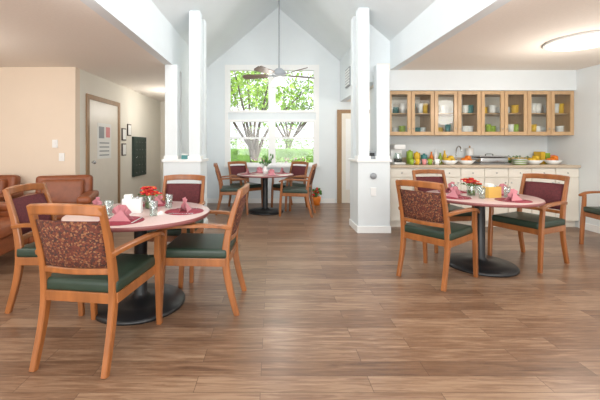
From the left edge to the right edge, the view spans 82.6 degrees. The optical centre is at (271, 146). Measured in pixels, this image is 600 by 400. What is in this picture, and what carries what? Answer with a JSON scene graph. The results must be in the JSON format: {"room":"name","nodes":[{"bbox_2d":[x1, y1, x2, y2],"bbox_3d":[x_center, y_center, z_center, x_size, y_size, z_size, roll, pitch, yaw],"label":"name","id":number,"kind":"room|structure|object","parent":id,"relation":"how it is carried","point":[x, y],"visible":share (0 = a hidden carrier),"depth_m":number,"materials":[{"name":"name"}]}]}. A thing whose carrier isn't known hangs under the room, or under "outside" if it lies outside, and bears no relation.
{"room":"care facility","nodes":[
{"label":"care facility","id":0,"kind":"room"},
{"bbox_2d":[0,67,79,194],"bbox_3d":[-4.975,0.025,5.160,4.050,2.450,0.120,0,0,0],"label":"wall","id":1,"kind":"structure","parent":0,"point":[39,106],"depth_m":5.10,"materials":[{"name":"beige paint"}]},
{"bbox_2d":[52,140,57,147],"bbox_3d":[-3.250,-0.050,5.089,0.080,0.120,0.022,0,0,0],"label":"light switch","id":2,"kind":"object","parent":1,"relation":"attached to","point":[54,142],"visible":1,"depth_m":5.09,"materials":[{"name":"white plastic"}]},
{"bbox_2d":[59,153,64,160],"bbox_3d":[-3.150,0.150,5.089,0.080,0.120,0.022,0,0,0],"label":"light switch","id":3,"kind":"object","parent":1,"relation":"attached to","point":[61,155],"visible":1,"depth_m":5.09,"materials":[{"name":"white plastic"}]},
{"bbox_2d":[0,0,164,101],"bbox_3d":[-4.285,-1.250,3.050,5.430,0.100,12.100,0,0,0],"label":"ceiling","id":4,"kind":"structure","parent":0,"point":[33,33],"depth_m":3.98,"materials":[{"name":"paint"}]},
{"bbox_2d":[80,69,160,202],"bbox_3d":[-3.010,0.025,7.110,0.120,2.450,3.780,0,0,0],"label":"wall","id":5,"kind":"structure","parent":0,"point":[143,112],"depth_m":7.09,"materials":[{"name":"paint"}]},
{"bbox_2d":[86,93,119,204],"bbox_3d":[-2.910,0.200,5.970,0.078,2.100,1.180,0,0,0],"label":"door","id":6,"kind":"structure","parent":5,"relation":"in","point":[105,172],"depth_m":5.97,"materials":[{"name":"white wood"}]},
{"bbox_2d":[97,123,110,158],"bbox_3d":[-2.934,-0.105,5.960,0.008,0.610,0.480,0,0,0],"label":"notice","id":7,"kind":"object","parent":6,"relation":"attached to","point":[103,130],"visible":1,"depth_m":5.92,"materials":[{"name":"paper"}]},
{"bbox_2d":[121,143,125,155],"bbox_3d":[-2.938,0.050,6.750,0.022,0.240,0.180,0,0,0],"label":"framed notice","id":8,"kind":"object","parent":5,"relation":"attached to","point":[123,145],"visible":1,"depth_m":6.70,"materials":[{"name":"paper"}]},
{"bbox_2d":[121,128,125,140],"bbox_3d":[-2.938,-0.250,6.750,0.022,0.240,0.180,0,0,0],"label":"framed notice","id":9,"kind":"object","parent":5,"relation":"attached to","point":[123,130],"visible":1,"depth_m":6.70,"materials":[{"name":"paper"}]},
{"bbox_2d":[127,124,130,135],"bbox_3d":[-2.938,-0.350,7.000,0.022,0.240,0.180,0,0,0],"label":"framed notice","id":10,"kind":"object","parent":5,"relation":"attached to","point":[128,125],"visible":1,"depth_m":6.96,"materials":[{"name":"paper"}]},
{"bbox_2d":[132,137,145,176],"bbox_3d":[-2.913,0.205,7.500,0.072,0.850,0.700,0,0,0],"label":"mailbox","id":11,"kind":"object","parent":5,"relation":"attached to","point":[138,143],"visible":1,"depth_m":7.37,"materials":[{"name":"metal"}]},
{"bbox_2d":[80,0,181,71],"bbox_3d":[-1.510,-1.505,1.225,0.120,0.610,8.450,0,0,0],"label":"wall","id":12,"kind":"structure","parent":0,"point":[141,21],"depth_m":3.93,"materials":[{"name":"white paint"}]},
{"bbox_2d":[161,102,164,192],"bbox_3d":[-2.320,0.025,9.050,1.500,2.450,0.100,0,0,0],"label":"wall","id":13,"kind":"structure","parent":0,"point":[162,103],"depth_m":9.00,"materials":[{"name":"beige paint"}]},
{"bbox_2d":[180,38,206,157],"bbox_3d":[-1.510,-0.280,7.275,0.120,3.060,3.650,0,0,0],"label":"wall alcove","id":14,"kind":"structure","parent":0,"point":[184,75],"depth_m":5.70,"materials":[{"name":"white paint"}]},
{"bbox_2d":[207,8,369,202],"bbox_3d":[0.850,-0.945,7.650,4.900,4.390,0.120,0,0,0],"label":"wall","id":15,"kind":"structure","parent":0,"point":[259,46],"depth_m":7.59,"materials":[{"name":"white paint"}]},
{"bbox_2d":[208,199,334,202],"bbox_3d":[-0.025,1.200,7.582,2.850,0.100,0.015,0,0,0],"label":"baseboard","id":16,"kind":"structure","parent":15,"relation":"attached to","point":[209,200],"depth_m":7.58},
{"bbox_2d":[224,65,319,166],"bbox_3d":[0.000,-0.690,7.585,2.120,2.280,0.170,0,0,0],"label":"window","id":17,"kind":"structure","parent":15,"relation":"in","point":[274,121],"depth_m":7.57,"materials":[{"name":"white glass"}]},
{"bbox_2d":[228,120,270,164],"bbox_3d":[-0.505,-0.105,7.610,0.950,1.010,0.100,0,0,0],"label":"window","id":18,"kind":"structure","parent":17,"relation":"attached to","point":[229,121],"depth_m":7.56,"materials":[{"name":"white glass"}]},
{"bbox_2d":[228,68,270,112],"bbox_3d":[-0.505,-1.265,7.610,0.950,0.990,0.100,0,0,0],"label":"window","id":19,"kind":"structure","parent":17,"relation":"attached to","point":[229,69],"depth_m":7.56,"materials":[{"name":"white wood"}]},
{"bbox_2d":[273,68,315,112],"bbox_3d":[0.505,-1.265,7.610,0.950,0.990,0.100,0,0,0],"label":"window","id":20,"kind":"structure","parent":17,"relation":"attached to","point":[284,69],"depth_m":7.56,"materials":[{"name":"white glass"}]},
{"bbox_2d":[337,110,369,202],"bbox_3d":[1.965,0.210,7.574,1.030,2.080,0.029,0,0,0],"label":"door","id":21,"kind":"structure","parent":15,"relation":"in","point":[343,116],"depth_m":7.57,"materials":[{"name":"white wood"}]},
{"bbox_2d":[151,0,434,67],"bbox_3d":[0.190,-2.366,2.375,3.620,1.708,10.750,0,0,0],"label":"vault","id":22,"kind":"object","parent":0,"point":[328,22],"visible":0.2,"depth_m":5.99,"materials":[{"name":"white paint"}]},
{"bbox_2d":[242,0,314,85],"bbox_3d":[0.124,-2.112,6.247,1.361,1.995,1.309,0,0,0],"label":"ceiling fan","id":23,"kind":"object","parent":22,"relation":"hanging from","point":[278,73],"visible":1,"depth_m":6.19,"materials":[{"name":"grey plastic"}]},
{"bbox_2d":[0,200,599,399],"bbox_3d":[-1.025,1.300,3.100,11.950,0.100,12.200,0,0,0],"label":"floor","id":24,"kind":"structure","parent":0,"point":[325,311],"depth_m":2.38,"materials":[{"name":"brown wood"}]},
{"bbox_2d":[0,175,23,201],"bbox_3d":[-3.953,0.825,4.531,0.870,0.851,0.803,0,0,-6],"label":"leather armchair","id":25,"kind":"object","parent":24,"relation":"on","point":[6,181],"visible":0.39,"depth_m":4.79,"materials":[{"name":"brown leather"}]},
{"bbox_2d":[0,202,34,255],"bbox_3d":[-3.031,0.825,3.497,0.803,0.851,0.870,0,0,-6],"label":"leather armchair","id":26,"kind":"object","parent":24,"relation":"on","point":[6,233],"visible":0.19,"depth_m":3.47,"materials":[{"name":"brown leather"}]},
{"bbox_2d":[2,183,113,315],"bbox_3d":[-1.723,0.780,2.780,0.653,0.951,0.601,0,0,0],"label":"dining chair","id":27,"kind":"object","parent":24,"relation":"on","point":[21,228],"visible":0.45,"depth_m":2.56,"materials":[{"name":"brown wood"}]},
{"bbox_2d":[18,175,98,220],"bbox_3d":[-2.830,0.825,4.530,0.870,0.851,0.803,0,0,-19],"label":"leather armchair","id":28,"kind":"object","parent":24,"relation":"on","point":[72,189],"visible":0.28,"depth_m":4.67,"materials":[{"name":"brown leather"}]},
{"bbox_2d":[26,203,164,378],"bbox_3d":[-1.086,0.780,2.137,0.601,0.951,0.653,0,0,7],"label":"dining chair","id":29,"kind":"object","parent":24,"relation":"on","point":[84,263],"visible":1,"depth_m":1.91,"materials":[{"name":"brown wood"}]},
{"bbox_2d":[61,201,209,325],"bbox_3d":[-1.050,0.882,2.720,1.088,0.735,1.088,0,0,0],"label":"round dining table","id":30,"kind":"object","parent":24,"relation":"on","point":[139,307],"visible":0.59,"depth_m":2.56,"materials":[{"name":"laminate"}]},
{"bbox_2d":[92,197,112,212],"bbox_3d":[-1.400,0.457,2.720,0.304,0.115,0.304,0,0,0],"label":"place setting","id":31,"kind":"object","parent":30,"relation":"on","point":[96,201],"visible":0.21,"depth_m":2.73,"materials":[{"name":"fabric"}]},
{"bbox_2d":[108,205,144,225],"bbox_3d":[-1.050,0.457,2.370,0.304,0.115,0.304,0,0,0],"label":"place setting","id":32,"kind":"object","parent":30,"relation":"on","point":[121,217],"visible":0.77,"depth_m":2.35,"materials":[{"name":"fabric"}]},
{"bbox_2d":[122,194,142,212],"bbox_3d":[-1.100,0.445,2.680,0.140,0.140,0.080,0,0,-11],"label":"condiment caddy","id":33,"kind":"object","parent":30,"relation":"on","point":[135,205],"visible":0.88,"depth_m":2.65,"materials":[{"name":"white ceramic"}]},
{"bbox_2d":[138,186,161,207],"bbox_3d":[-1.030,0.419,2.860,0.210,0.192,0.200,0,0,0],"label":"flower vase","id":34,"kind":"object","parent":30,"relation":"on","point":[149,192],"visible":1,"depth_m":2.84,"materials":[{"name":"clear glass"}]},
{"bbox_2d":[143,194,172,206],"bbox_3d":[-1.050,0.457,3.070,0.304,0.115,0.304,0,0,0],"label":"place setting","id":35,"kind":"object","parent":30,"relation":"on","point":[157,200],"visible":0.6,"depth_m":3.05,"materials":[{"name":"fabric"}]},
{"bbox_2d":[165,197,203,214],"bbox_3d":[-0.700,0.457,2.720,0.304,0.115,0.304,0,0,0],"label":"place setting","id":36,"kind":"object","parent":30,"relation":"on","point":[188,210],"visible":1,"depth_m":2.70,"materials":[{"name":"fabric"}]},
{"bbox_2d":[147,174,204,282],"bbox_3d":[-0.978,0.780,3.463,0.601,0.951,0.653,0,0,3],"label":"dining chair","id":37,"kind":"object","parent":24,"relation":"on","point":[194,193],"visible":0.38,"depth_m":3.69,"materials":[{"name":"brown wood"}]},
{"bbox_2d":[162,11,208,228],"bbox_3d":[-1.310,-0.369,5.195,0.580,3.238,0.550,0,0,0],"label":"column","id":38,"kind":"structure","parent":24,"relation":"on","point":[196,163],"depth_m":4.95,"materials":[{"name":"white paint"}]},
{"bbox_2d":[181,154,188,158],"bbox_3d":[-1.280,0.140,5.020,0.100,0.080,0.070,0,0,0],"label":"tissue box","id":39,"kind":"object","parent":38,"relation":"on","point":[183,156],"visible":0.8,"depth_m":4.99,"materials":[{"name":"paper"}]},
{"bbox_2d":[156,183,248,315],"bbox_3d":[-0.517,0.780,2.758,0.653,0.951,0.601,0,0,3],"label":"dining chair","id":40,"kind":"object","parent":24,"relation":"on","point":[187,249],"visible":0.84,"depth_m":2.53,"materials":[{"name":"brown wood"}]},
{"bbox_2d":[213,163,248,214],"bbox_3d":[-0.783,0.780,6.496,0.653,0.951,0.601,0,0,-6],"label":"dining chair","id":41,"kind":"object","parent":24,"relation":"on","point":[223,189],"visible":0.78,"depth_m":6.26,"materials":[{"name":"brown wood"}]},
{"bbox_2d":[228,161,262,206],"bbox_3d":[-0.576,0.780,7.075,0.601,0.951,0.653,0,0,-37],"label":"dining chair","id":42,"kind":"object","parent":24,"relation":"on","point":[233,170],"visible":0.59,"depth_m":7.14,"materials":[{"name":"brown wood"}]},
{"bbox_2d":[237,172,292,214],"bbox_3d":[-0.130,0.882,6.550,1.088,0.735,1.088,0,0,0],"label":"round dining table","id":43,"kind":"object","parent":24,"relation":"on","point":[265,210],"visible":0.84,"depth_m":6.42,"materials":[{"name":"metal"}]},
{"bbox_2d":[240,168,254,174],"bbox_3d":[-0.459,0.457,6.430,0.304,0.115,0.304,0,0,-20],"label":"place setting","id":44,"kind":"object","parent":43,"relation":"on","point":[247,171],"visible":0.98,"depth_m":6.38,"materials":[{"name":"fabric"}]},
{"bbox_2d":[252,167,262,172],"bbox_3d":[-0.250,0.457,6.879,0.304,0.115,0.304,0,0,-20],"label":"place setting","id":45,"kind":"object","parent":43,"relation":"on","point":[259,169],"visible":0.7,"depth_m":6.87,"materials":[{"name":"fabric"}]},
{"bbox_2d":[259,154,273,173],"bbox_3d":[-0.105,0.322,6.587,0.260,0.384,0.259,0,0,-17],"label":"potted plant","id":46,"kind":"object","parent":43,"relation":"on","point":[265,170],"visible":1,"depth_m":6.57,"materials":[{"name":"green plant"}]},
{"bbox_2d":[264,169,277,175],"bbox_3d":[-0.010,0.457,6.221,0.304,0.115,0.304,0,0,-20],"label":"place setting","id":47,"kind":"object","parent":43,"relation":"on","point":[271,171],"visible":0.97,"depth_m":6.20,"materials":[{"name":"fabric"}]},
{"bbox_2d":[275,167,288,173],"bbox_3d":[0.199,0.457,6.670,0.304,0.115,0.304,0,0,-20],"label":"place setting","id":48,"kind":"object","parent":43,"relation":"on","point":[281,171],"visible":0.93,"depth_m":6.64,"materials":[{"name":"fabric"}]},
{"bbox_2d":[271,161,308,210],"bbox_3d":[0.391,0.780,7.011,0.653,0.951,0.601,0,0,-45],"label":"dining chair","id":49,"kind":"object","parent":24,"relation":"on","point":[295,170],"visible":0.62,"depth_m":7.01,"materials":[{"name":"brown wood"}]},
{"bbox_2d":[279,163,316,217],"bbox_3d":[0.502,0.780,6.290,0.653,0.951,0.601,0,0,14],"label":"dining chair","id":50,"kind":"object","parent":24,"relation":"on","point":[293,191],"visible":0.98,"depth_m":6.09,"materials":[{"name":"brown wood"}]},
{"bbox_2d":[312,188,321,204],"bbox_3d":[0.931,1.062,7.342,0.265,0.377,0.218,0,0,-22],"label":"potted plant","id":51,"kind":"object","parent":24,"relation":"on","point":[316,199],"visible":0.98,"depth_m":7.27,"materials":[{"name":"green plant"}]},
{"bbox_2d":[349,8,391,232],"bbox_3d":[1.482,-0.390,5.195,0.505,3.281,0.550,0,0,0],"label":"column","id":52,"kind":"structure","parent":24,"relation":"on","point":[368,214],"depth_m":4.95,"materials":[{"name":"white paint"}]},
{"bbox_2d":[369,151,375,158],"bbox_3d":[1.460,0.119,5.028,0.140,0.120,0.084,0,0,0],"label":"radio","id":53,"kind":"object","parent":52,"relation":"attached to","point":[372,154],"visible":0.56,"depth_m":4.99,"materials":[{"name":"grey plastic"}]},
{"bbox_2d":[370,188,375,195],"bbox_3d":[1.456,0.649,4.920,0.072,0.101,0.040,0,0,0],"label":"wall outlet","id":54,"kind":"object","parent":52,"relation":"attached to","point":[373,190],"depth_m":4.93,"materials":[{"name":"grey plastic"}]},
{"bbox_2d":[370,173,376,178],"bbox_3d":[1.463,0.418,4.920,0.086,0.072,0.040,0,0,0],"label":"thermostat","id":55,"kind":"object","parent":52,"relation":"attached to","point":[372,175],"depth_m":4.90,"materials":[{"name":"grey plastic"}]},
{"bbox_2d":[395,180,479,291],"bbox_3d":[1.566,0.780,3.283,0.653,0.951,0.601,0,0,-38],"label":"dining chair","id":56,"kind":"object","parent":24,"relation":"on","point":[427,214],"visible":1,"depth_m":3.13,"materials":[{"name":"brown wood"}]},
{"bbox_2d":[412,169,473,252],"bbox_3d":[2.156,0.780,4.343,0.601,0.951,0.653,0,0,-6],"label":"dining chair","id":57,"kind":"object","parent":24,"relation":"on","point":[467,216],"visible":0.23,"depth_m":4.56,"materials":[{"name":"brown wood"}]},
{"bbox_2d":[390,157,580,226],"bbox_3d":[3.283,0.715,5.543,2.925,1.070,0.645,0,0,0],"label":"base cabinet","id":58,"kind":"object","parent":24,"relation":"on","point":[509,175],"visible":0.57,"depth_m":5.25,"materials":[{"name":"beige laminate"}]},
{"bbox_2d":[390,144,404,163],"bbox_3d":[2.060,0.119,5.600,0.180,0.320,0.260,0,0,0],"label":"coffee maker","id":59,"kind":"object","parent":58,"relation":"on","point":[396,149],"visible":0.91,"depth_m":5.63,"materials":[{"name":"white plastic"}]},
{"bbox_2d":[406,150,426,163],"bbox_3d":[2.420,0.164,5.680,0.344,0.232,0.104,0,0,0],"label":"canister set","id":60,"kind":"object","parent":58,"relation":"on","point":[409,154],"visible":0.8,"depth_m":5.64,"materials":[{"name":"multicoloured ceramic"}]},
{"bbox_2d":[409,159,440,164],"bbox_3d":[2.412,0.234,5.370,0.500,0.090,0.096,0,0,0],"label":"mugs","id":61,"kind":"object","parent":58,"relation":"on","point":[411,161],"visible":1,"depth_m":5.35,"materials":[{"name":"multicoloured ceramic"}]},
{"bbox_2d":[429,149,446,163],"bbox_3d":[2.812,0.160,5.760,0.289,0.240,0.064,0,0,0],"label":"condiment bottles","id":62,"kind":"object","parent":58,"relation":"on","point":[435,153],"visible":0.77,"depth_m":5.74,"materials":[{"name":"multicoloured plastic"}]},
{"bbox_2d":[441,155,458,164],"bbox_3d":[2.820,0.206,5.400,0.260,0.146,0.260,0,0,0],"label":"fruit bowl","id":63,"kind":"object","parent":58,"relation":"on","point":[450,160],"visible":1,"depth_m":5.33,"materials":[{"name":"white ceramic"}]},
{"bbox_2d":[455,146,461,163],"bbox_3d":[3.147,0.128,5.695,0.115,0.303,0.190,0,0,0],"label":"sink faucet","id":64,"kind":"object","parent":58,"relation":"on","point":[457,146],"visible":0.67,"depth_m":5.75,"materials":[{"name":"metal"}]},
{"bbox_2d":[459,155,475,164],"bbox_3d":[3.100,0.206,5.420,0.260,0.146,0.260,0,0,0],"label":"fruit bowl","id":65,"kind":"object","parent":58,"relation":"on","point":[467,160],"visible":0.99,"depth_m":5.35,"materials":[{"name":"white ceramic"}]},
{"bbox_2d":[466,146,473,155],"bbox_3d":[3.350,0.130,5.760,0.140,0.300,0.140,0,0,0],"label":"paper towel roll","id":66,"kind":"object","parent":58,"relation":"on","point":[469,151],"visible":0.39,"depth_m":5.72,"materials":[{"name":"paper"}]},
{"bbox_2d":[470,154,510,164],"bbox_3d":[3.500,0.192,5.480,0.500,0.171,0.320,0,0,0],"label":"chafing dish","id":67,"kind":"object","parent":58,"relation":"on","point":[485,159],"visible":0.89,"depth_m":5.34,"materials":[{"name":"metal"}]},
{"bbox_2d":[508,155,529,162],"bbox_3d":[4.162,0.207,5.740,0.470,0.135,0.121,0,0,0],"label":"ivy garland","id":68,"kind":"object","parent":58,"relation":"on","point":[526,157],"visible":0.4,"depth_m":5.74,"materials":[{"name":"green plant"}]},
{"bbox_2d":[511,159,527,164],"bbox_3d":[3.930,0.234,5.400,0.220,0.092,0.220,0,0,0],"label":"plate stack","id":69,"kind":"object","parent":58,"relation":"on","point":[514,161],"visible":1,"depth_m":5.33,"materials":[{"name":"white ceramic"}]},
{"bbox_2d":[527,155,543,164],"bbox_3d":[4.200,0.206,5.450,0.260,0.146,0.260,0,0,0],"label":"fruit bowl","id":70,"kind":"object","parent":58,"relation":"on","point":[534,160],"visible":0.99,"depth_m":5.39,"materials":[{"name":"white ceramic"}]},
{"bbox_2d":[534,152,554,163],"bbox_3d":[4.588,0.179,5.720,0.245,0.200,0.160,0,0,0],"label":"boxes","id":71,"kind":"object","parent":58,"relation":"on","point":[542,155],"visible":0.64,"depth_m":5.64},
{"bbox_2d":[544,155,562,164],"bbox_3d":[4.500,0.206,5.450,0.260,0.146,0.260,0,0,0],"label":"fruit bowl","id":72,"kind":"object","parent":58,"relation":"on","point":[553,160],"visible":1,"depth_m":5.39,"materials":[{"name":"white ceramic"}]},
{"bbox_2d":[427,189,545,277],"bbox_3d":[2.200,0.882,3.600,1.088,0.735,1.088,0,0,0],"label":"round dining table","id":73,"kind":"object","parent":24,"relation":"on","point":[488,266],"visible":0.68,"depth_m":3.45,"materials":[{"name":"laminate"}]},
{"bbox_2d":[438,182,466,192],"bbox_3d":[2.080,0.457,3.929,0.304,0.115,0.304,0,0,-20],"label":"place setting","id":74,"kind":"object","parent":73,"relation":"on","point":[451,184],"visible":0.47,"depth_m":3.92,"materials":[{"name":"fabric"}]},
{"bbox_2d":[446,186,471,199],"bbox_3d":[1.871,0.457,3.480,0.304,0.115,0.304,0,0,-20],"label":"place setting","id":75,"kind":"object","parent":73,"relation":"on","point":[454,193],"visible":0.77,"depth_m":3.45,"materials":[{"name":"fabric"}]},
{"bbox_2d":[460,177,481,194],"bbox_3d":[2.120,0.418,3.619,0.211,0.193,0.204,0,0,0],"label":"flower vase","id":76,"kind":"object","parent":73,"relation":"on","point":[471,180],"visible":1,"depth_m":3.59,"materials":[{"name":"clear glass"}]},
{"bbox_2d":[482,183,500,197],"bbox_3d":[2.250,0.445,3.480,0.150,0.140,0.080,0,0,-11],"label":"condiment caddy","id":77,"kind":"object","parent":73,"relation":"on","point":[489,190],"visible":1,"depth_m":3.45,"materials":[{"name":"yellow wood"}]},
{"bbox_2d":[499,184,519,195],"bbox_3d":[2.529,0.457,3.720,0.304,0.115,0.304,0,0,-20],"label":"place setting","id":78,"kind":"object","parent":73,"relation":"on","point":[504,188],"visible":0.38,"depth_m":3.69,"materials":[{"name":"fabric"}]},
{"bbox_2d":[495,189,532,202],"bbox_3d":[2.320,0.457,3.271,0.304,0.115,0.304,0,0,-20],"label":"place setting","id":79,"kind":"object","parent":73,"relation":"on","point":[512,197],"visible":1,"depth_m":3.25,"materials":[{"name":"fabric"}]},
{"bbox_2d":[487,173,569,272],"bbox_3d":[2.839,0.780,3.738,0.653,0.951,0.601,0,0,-25],"label":"dining chair","id":80,"kind":"object","parent":24,"relation":"on","point":[555,195],"visible":0.83,"depth_m":3.67,"materials":[{"name":"brown wood"}]},
{"bbox_2d":[578,191,599,244],"bbox_3d":[4.263,0.780,4.096,0.653,0.951,0.601,0,0,6],"label":"dining chair","id":81,"kind":"object","parent":24,"relation":"on","point":[586,211],"visible":1,"depth_m":4.35,"materials":[{"name":"brown wood"}]},
{"bbox_2d":[346,84,373,101],"bbox_3d":[2.470,-1.050,6.505,1.660,0.080,2.170,0,0,0],"label":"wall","id":82,"kind":"structure","parent":0,"point":[372,86],"depth_m":6.42,"materials":[{"name":"paint"}]},
{"bbox_2d":[340,0,510,101],"bbox_3d":[1.740,-1.505,2.295,0.440,0.990,10.590,0,0,0],"label":"wall","id":83,"kind":"structure","parent":0,"point":[442,20],"depth_m":4.16,"materials":[{"name":"white paint"}]},
{"bbox_2d":[345,66,350,87],"bbox_3d":[1.496,-1.370,6.700,0.038,0.360,0.400,0,0,0],"label":"air vent","id":84,"kind":"object","parent":83,"relation":"in","point":[348,70],"visible":0.89,"depth_m":6.63,"materials":[{"name":"grey plastic"}]},
{"bbox_2d":[370,69,546,156],"bbox_3d":[3.235,0.025,5.610,3.030,2.450,0.720,0,0,0],"label":"wall","id":85,"kind":"structure","parent":0,"point":[523,146],"depth_m":5.87,"materials":[{"name":"white paint"}]},
{"bbox_2d":[390,91,573,135],"bbox_3d":[3.283,-0.532,5.590,2.925,0.695,0.550,0,0,0],"label":"upper cabinet","id":86,"kind":"object","parent":85,"relation":"attached to","point":[454,100],"visible":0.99,"depth_m":5.35,"materials":[{"name":"brown wood"}]},
{"bbox_2d":[392,103,405,112],"label":"cups","id":87,"kind":"object","parent":86,"relation":"in","point":[402,106],"depth_m":5.48,"materials":[{"name":"white ceramic"}]},
{"bbox_2d":[392,126,406,131],"label":"cups","id":88,"kind":"object","parent":86,"relation":"in","point":[401,128],"depth_m":5.53,"materials":[{"name":"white ceramic"}]},
{"bbox_2d":[415,127,425,131],"label":"cups","id":89,"kind":"object","parent":86,"relation":"in","point":[417,129],"depth_m":5.57,"materials":[{"name":"white ceramic"}]},
{"bbox_2d":[415,103,427,112],"label":"cups","id":90,"kind":"object","parent":86,"relation":"in","point":[422,108],"depth_m":5.47,"materials":[{"name":"white ceramic"}]},
{"bbox_2d":[438,105,447,112],"label":"cups","id":91,"kind":"object","parent":86,"relation":"in","point":[442,109],"depth_m":5.49,"materials":[{"name":"white ceramic"}]},
{"bbox_2d":[438,124,450,131],"label":"cups","id":92,"kind":"object","parent":86,"relation":"in","point":[447,126],"depth_m":5.48,"materials":[{"name":"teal ceramic"}]},
{"bbox_2d":[462,105,473,112],"label":"cups","id":93,"kind":"object","parent":86,"relation":"in","point":[465,108],"depth_m":5.48,"materials":[{"name":"white ceramic"}]},
{"bbox_2d":[462,126,473,131],"label":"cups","id":94,"kind":"object","parent":86,"relation":"in","point":[464,128],"depth_m":5.48,"materials":[{"name":"white ceramic"}]},
{"bbox_2d":[485,105,499,112],"label":"cups","id":95,"kind":"object","parent":86,"relation":"in","point":[492,108],"depth_m":5.51,"materials":[{"name":"white ceramic"}]},
{"bbox_2d":[485,124,499,131],"label":"cups","id":96,"kind":"object","parent":86,"relation":"in","point":[488,128],"depth_m":5.48,"materials":[{"name":"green ceramic"}]},
{"bbox_2d":[508,105,518,112],"label":"cups","id":97,"kind":"object","parent":86,"relation":"in","point":[514,108],"depth_m":5.49,"materials":[{"name":"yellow ceramic"}]},
{"bbox_2d":[508,124,518,131],"label":"cups","id":98,"kind":"object","parent":86,"relation":"in","point":[511,127],"depth_m":5.47,"materials":[{"name":"white ceramic"}]},
{"bbox_2d":[531,103,545,112],"label":"cups","id":99,"kind":"object","parent":86,"relation":"in","point":[535,107],"depth_m":5.47,"materials":[{"name":"white ceramic"}]},
{"bbox_2d":[531,124,545,131],"label":"cups","id":100,"kind":"object","parent":86,"relation":"in","point":[534,128],"depth_m":5.48,"materials":[{"name":"white ceramic"}]},
{"bbox_2d":[555,103,563,112],"label":"cups","id":101,"kind":"object","parent":86,"relation":"in","point":[559,107],"depth_m":5.46,"materials":[{"name":"white ceramic"}]},
{"bbox_2d":[555,126,564,131],"label":"cups","id":102,"kind":"object","parent":86,"relation":"in","point":[558,128],"depth_m":5.48,"materials":[{"name":"white ceramic"}]},
{"bbox_2d":[390,70,575,90],"bbox_3d":[3.285,-1.042,5.590,2.930,0.315,0.560,0,0,0],"label":"bulkhead","id":103,"kind":"object","parent":85,"relation":"attached to","point":[400,80],"visible":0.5,"depth_m":5.31,"materials":[{"name":"white paint"}]},
{"bbox_2d":[377,0,599,69],"bbox_3d":[3.255,-1.250,1.485,3.230,0.100,8.970,0,0,0],"label":"ceiling","id":104,"kind":"structure","parent":0,"point":[513,36],"depth_m":3.83,"materials":[{"name":"paint"}]},
{"bbox_2d":[542,30,599,50],"bbox_3d":[3.500,-1.167,3.820,0.740,0.065,0.740,0,0,0],"label":"dome light","id":105,"kind":"object","parent":104,"relation":"attached to","point":[590,39],"visible":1,"depth_m":3.75,"materials":[{"name":"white glass"}]},
{"bbox_2d":[547,64,599,227],"bbox_3d":[4.810,0.025,1.485,0.120,2.450,8.970,0,0,0],"label":"wall","id":106,"kind":"structure","parent":0,"point":[582,148],"depth_m":5.15,"materials":[{"name":"white paint"}]},
{"bbox_2d":[579,221,599,232],"bbox_3d":[4.742,1.200,1.125,0.015,0.100,8.250,0,0,0],"label":"baseboard","id":107,"kind":"structure","parent":106,"relation":"attached to","point":[589,227],"depth_m":5.03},
{"label":"outside","id":108,"kind":"structure","parent":0,"visible":0},
{"bbox_3d":[0.000,1.360,33.860,40.000,0.180,52.280,0,0,0],"label":"lawn","id":109,"kind":"structure","parent":108,"visible":0},
{"bbox_2d":[231,71,247,109],"bbox_3d":[-4.804,-2.418,22.098,7.017,7.404,6.757,0,0,25],"label":"tree","id":110,"kind":"object","parent":109,"relation":"on","point":[233,71],"visible":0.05,"depth_m":22.70,"materials":[{"name":"green plant"}]},
{"bbox_2d":[231,71,312,162],"bbox_3d":[-0.625,-1.254,10.527,4.850,5.074,5.666,0,0,38],"label":"tree","id":111,"kind":"object","parent":109,"relation":"on","point":[254,147],"visible":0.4,"depth_m":10.34,"materials":[{"name":"green plant"}]},
{"bbox_2d":[231,139,312,162],"bbox_3d":[0.001,0.384,17.500,14.102,1.763,0.968,0,0,0],"label":"hedge","id":112,"kind":"object","parent":109,"relation":"on","point":[237,154],"visible":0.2,"depth_m":17.20,"materials":[{"name":"green plant"}]},
{"bbox_2d":[237,71,312,147],"bbox_3d":[1.520,-2.058,21.164,8.447,6.682,5.812,0,0,-20],"label":"tree","id":113,"kind":"object","parent":109,"relation":"on","point":[300,126],"visible":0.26,"depth_m":21.34,"materials":[{"name":"green plant"}]},
{"bbox_2d":[251,156,312,162],"bbox_3d":[1.007,0.766,9.757,3.291,0.998,0.956,0,0,0],"label":"hedge","id":114,"kind":"object","parent":109,"relation":"on","point":[302,157],"visible":0.05,"depth_m":9.73,"materials":[{"name":"green plant"}]},
{"bbox_2d":[289,71,312,105],"bbox_3d":[3.155,-1.528,11.697,5.195,5.615,5.540,0,0,0],"label":"tree","id":115,"kind":"object","parent":109,"relation":"on","point":[302,71],"visible":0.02,"depth_m":11.32,"materials":[{"name":"green plant"}]}
]}

